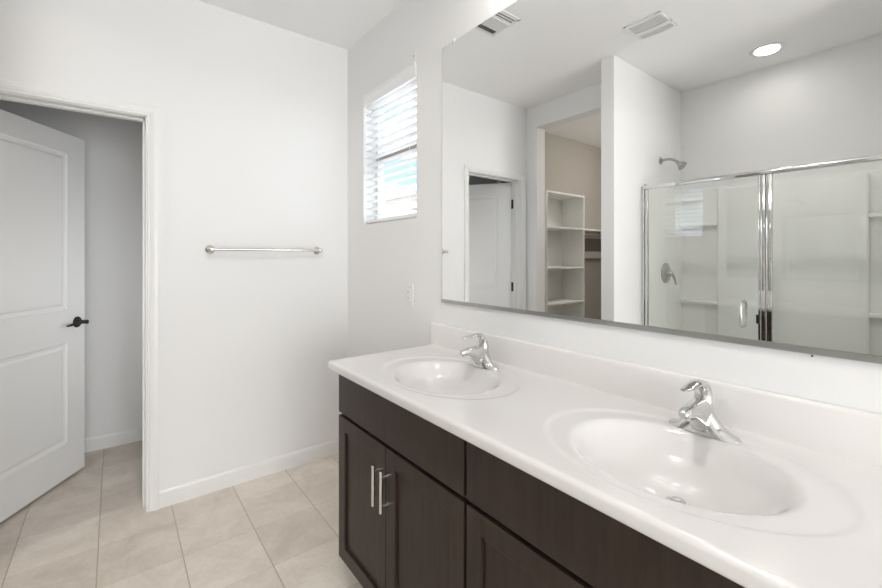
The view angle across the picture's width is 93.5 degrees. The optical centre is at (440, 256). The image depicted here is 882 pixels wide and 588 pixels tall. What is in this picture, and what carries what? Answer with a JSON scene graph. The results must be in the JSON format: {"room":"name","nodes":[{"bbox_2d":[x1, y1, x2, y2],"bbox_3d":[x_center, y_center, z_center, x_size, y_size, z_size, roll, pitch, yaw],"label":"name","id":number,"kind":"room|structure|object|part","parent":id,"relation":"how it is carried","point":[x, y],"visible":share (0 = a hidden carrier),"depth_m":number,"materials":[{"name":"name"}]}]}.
{"room":"bathroom","nodes":[
{"label":"bathroom","id":0,"kind":"room"},
{"bbox_2d":[0,99,141,438],"bbox_3d":[-1.757,-0.047,2.779,2.140,2.740,1.039,0,0,-38],"label":"wall","id":1,"kind":"structure","parent":0,"point":[113,146],"depth_m":2.89,"materials":[{"name":"white paint"}]},
{"bbox_2d":[85,427,141,452],"bbox_3d":[-2.185,1.277,2.968,1.670,0.092,0.012,0,0,-38],"label":"baseboard","id":2,"kind":"structure","parent":1,"relation":"attached to","point":[132,435],"depth_m":2.89,"materials":[{"name":"white paint"}]},
{"bbox_2d":[0,0,347,489],"bbox_3d":[-1.401,-0.047,2.325,2.141,2.740,0.115,0,0,-38],"label":"wall","id":3,"kind":"structure","parent":0,"point":[253,113],"depth_m":2.40,"materials":[{"name":"white paint"}]},
{"bbox_2d":[0,109,88,522],"bbox_3d":[-2.197,0.292,2.199,0.163,2.030,0.795,0,0,-6],"label":"door","id":4,"kind":"structure","parent":3,"relation":"in","point":[42,168],"depth_m":2.26,"materials":[{"name":"white paint"}]},
{"bbox_3d":[-2.178,0.398,2.484,0.064,0.066,0.154,0,0,-6],"label":"lever","id":5,"kind":"part","parent":4,"relation":"part of","materials":[{"name":"brown metal"}]},
{"bbox_2d":[0,79,158,511],"bbox_3d":[-1.822,0.273,1.984,0.779,2.101,0.133,0,0,-38],"label":"door frame","id":6,"kind":"structure","parent":3,"relation":"attached to","point":[152,113],"depth_m":2.16,"materials":[{"name":"white paint"}]},
{"bbox_2d":[159,438,338,508],"bbox_3d":[-1.060,1.277,2.512,1.073,0.092,0.012,0,0,-38],"label":"baseboard","id":7,"kind":"structure","parent":3,"relation":"attached to","point":[182,492],"depth_m":2.43,"materials":[{"name":"white paint"}]},
{"bbox_2d":[205,245,322,253],"bbox_3d":[-1.033,-0.039,2.494,0.667,0.050,0.073,0,0,-38],"label":"towel bar","id":8,"kind":"object","parent":3,"relation":"attached to","point":[209,249],"visible":1,"depth_m":2.41,"materials":[{"name":"silver metal"}]},
{"bbox_3d":[-1.276,-0.039,2.304,0.050,0.050,0.073,0,0,-38],"label":"post","id":9,"kind":"part","parent":8,"relation":"part of","materials":[{"name":"silver metal"}]},
{"bbox_3d":[-0.790,-0.039,2.685,0.050,0.050,0.073,0,0,-38],"label":"post","id":10,"kind":"part","parent":8,"relation":"part of","materials":[{"name":"silver metal"}]},
{"bbox_2d":[0,440,362,587],"bbox_3d":[0.154,1.353,-0.197,6.000,0.060,8.100,0,0,-38],"label":"floor","id":11,"kind":"structure","parent":0,"point":[92,529],"depth_m":1.99,"materials":[{"name":"tile"}]},
{"bbox_2d":[339,374,470,587],"bbox_3d":[0.014,0.897,1.550,0.572,0.852,0.786,0,0,-38],"label":"vanity cabinet","id":12,"kind":"object","parent":11,"relation":"on","point":[403,501],"visible":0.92,"depth_m":1.36,"materials":[{"name":"brown wood"}]},
{"bbox_3d":[-0.297,0.937,1.562,0.019,0.578,0.375,0,0,-38],"label":"cabinet door","id":13,"kind":"part","parent":12,"relation":"part of","materials":[{"name":"brown wood"}]},
{"bbox_3d":[-0.219,0.776,1.415,0.040,0.138,0.012,0,0,-38],"label":"bar handle","id":14,"kind":"part","parent":12,"relation":"part of","materials":[{"name":"silver metal"}]},
{"bbox_3d":[-0.187,0.776,1.374,0.040,0.138,0.012,0,0,-38],"label":"bar handle","id":15,"kind":"part","parent":12,"relation":"part of","materials":[{"name":"silver metal"}]},
{"bbox_3d":[-0.173,0.556,1.404,0.019,0.158,0.776,0,0,-38],"label":"drawer","id":16,"kind":"part","parent":12,"relation":"part of","materials":[{"name":"brown wood"}]},
{"bbox_3d":[-0.056,0.937,1.256,0.019,0.578,0.398,0,0,-38],"label":"cabinet door","id":17,"kind":"part","parent":12,"relation":"part of","materials":[{"name":"brown wood"}]},
{"bbox_2d":[327,322,881,587],"bbox_3d":[0.265,0.444,1.242,0.558,0.232,1.685,0,0,-38],"label":"countertop","id":18,"kind":"structure","parent":12,"relation":"on","point":[796,503],"depth_m":0.97,"materials":[{"name":"white stone"}]},
{"bbox_2d":[459,333,498,370],"bbox_3d":[0.134,0.370,1.631,0.149,0.135,0.160,0,0,-38],"label":"faucet","id":19,"kind":"object","parent":18,"relation":"on","point":[479,354],"visible":1,"depth_m":1.62,"materials":[{"name":"silver metal"}]},
{"bbox_3d":[0.130,0.392,1.628,0.137,0.082,0.045,0,0,-38],"label":"spout","id":20,"kind":"part","parent":19,"relation":"part of","materials":[{"name":"silver metal"}]},
{"bbox_3d":[0.132,0.336,1.630,0.134,0.067,0.043,0,0,-38],"label":"lever","id":21,"kind":"part","parent":19,"relation":"part of","materials":[{"name":"silver metal"}]},
{"bbox_2d":[669,379,741,442],"bbox_3d":[0.621,0.370,1.012,0.149,0.135,0.160,0,0,-38],"label":"faucet","id":22,"kind":"object","parent":18,"relation":"on","point":[698,416],"visible":1,"depth_m":1.00,"materials":[{"name":"silver metal"}]},
{"bbox_3d":[0.616,0.392,1.008,0.137,0.082,0.045,0,0,-38],"label":"spout","id":23,"kind":"part","parent":22,"relation":"part of","materials":[{"name":"silver metal"}]},
{"bbox_3d":[0.619,0.336,1.010,0.134,0.067,0.043,0,0,-38],"label":"lever","id":24,"kind":"part","parent":22,"relation":"part of","materials":[{"name":"silver metal"}]},
{"bbox_2d":[467,442,744,587],"bbox_3d":[0.502,0.897,0.927,0.572,0.852,0.794,0,0,-38],"label":"vanity cabinet","id":25,"kind":"object","parent":11,"relation":"on","point":[523,531],"visible":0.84,"depth_m":0.88,"materials":[{"name":"brown wood"}]},
{"bbox_3d":[0.192,0.937,0.940,0.019,0.578,0.382,0,0,-38],"label":"cabinet door","id":26,"kind":"part","parent":25,"relation":"part of","materials":[{"name":"brown wood"}]},
{"bbox_2d":[198,0,402,49],"bbox_3d":[0.154,-1.447,-0.197,6.000,0.060,8.100,0,0,-38],"label":"ceiling","id":27,"kind":"structure","parent":0,"point":[339,23],"depth_m":2.43,"materials":[{"name":"white paint"}]},
{"bbox_2d":[348,0,881,413],"bbox_3d":[0.695,-0.047,1.268,0.150,2.740,4.136,0,0,-38],"label":"wall","id":28,"kind":"structure","parent":0,"point":[383,258],"depth_m":2.09,"materials":[{"name":"white paint"}]},
{"bbox_2d":[364,105,416,224],"bbox_3d":[-0.262,-0.614,2.470,0.130,0.827,0.596,0,0,-38],"label":"window","id":29,"kind":"structure","parent":28,"relation":"in","point":[381,203],"depth_m":2.70,"materials":[{"name":"white plastic"}]},
{"bbox_3d":[-0.228,-0.614,2.496,0.045,0.827,0.596,0,0,-38],"label":"frame","id":30,"kind":"part","parent":29,"relation":"part of","materials":[{"name":"white plastic"}]},
{"bbox_2d":[363,63,416,223],"bbox_3d":[-0.296,-0.620,2.443,0.082,0.815,0.588,0,0,-38],"label":"window blind","id":31,"kind":"object","parent":29,"relation":"attached to","point":[405,80],"visible":0.77,"depth_m":2.44,"materials":[{"name":"white plastic"}]},
{"bbox_3d":[-0.285,-0.223,2.452,0.050,0.022,0.584,0,0,-38],"label":"rail","id":32,"kind":"part","parent":31,"relation":"part of","materials":[{"name":"white"}]},
{"bbox_3d":[-0.280,-0.203,2.456,0.085,0.006,0.596,0,0,-38],"label":"sill","id":33,"kind":"part","parent":29,"relation":"part of","materials":[{"name":"white plastic"}]},
{"bbox_3d":[-0.234,-0.621,2.492,0.050,0.037,0.532,0,0,-38],"label":"meeting rail","id":34,"kind":"part","parent":29,"relation":"part of","materials":[{"name":"beige"}]},
{"bbox_2d":[405,284,413,306],"bbox_3d":[-0.172,0.208,2.243,0.010,0.120,0.072,0,0,-38],"label":"electrical outlet","id":35,"kind":"object","parent":28,"relation":"attached to","point":[409,288],"visible":1,"depth_m":2.23,"materials":[{"name":"white plastic"}]},
{"bbox_2d":[407,289,410,301],"bbox_3d":[-0.174,0.208,2.241,0.004,0.068,0.034,0,0,-38],"label":"receptacle","id":36,"kind":"object","parent":35,"relation":"attached to","point":[408,290],"depth_m":2.24,"materials":[{"name":"white plastic"}]},
{"bbox_2d":[411,52,415,64],"bbox_3d":[-0.147,-1.054,2.208,0.014,0.062,0.030,0,0,-38],"label":"bracket","id":37,"kind":"object","parent":28,"relation":"attached to","point":[414,53],"visible":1,"depth_m":2.21,"materials":[{"name":"white plastic"}]},
{"bbox_2d":[431,322,881,467],"bbox_3d":[0.476,0.383,1.409,0.020,0.109,1.682,0,0,-38],"label":"backsplash","id":38,"kind":"structure","parent":28,"relation":"attached to","point":[853,434],"depth_m":1.08,"materials":[{"name":"white stone"}]},
{"bbox_2d":[441,0,881,363],"bbox_3d":[0.524,-0.401,1.354,0.012,1.245,1.682,0,0,-38],"label":"wall mirror","id":39,"kind":"object","parent":28,"relation":"attached to","point":[701,169],"visible":1,"depth_m":1.18,"materials":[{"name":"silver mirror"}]},
{"label":"outside","id":40,"kind":"structure","parent":0,"visible":0},
{"bbox_3d":[15.622,1.673,31.348,56.700,0.100,90.000,0,0,-38],"label":"ground","id":41,"kind":"structure","parent":40,"visible":0},
{"bbox_2d":[384,186,416,216],"bbox_3d":[-0.251,-1.527,24.601,7.000,6.300,22.000,0,0,-38],"label":"house","id":42,"kind":"structure","parent":41,"relation":"on","point":[413,188],"depth_m":22.03,"materials":[{"name":"white paint"}]}
]}

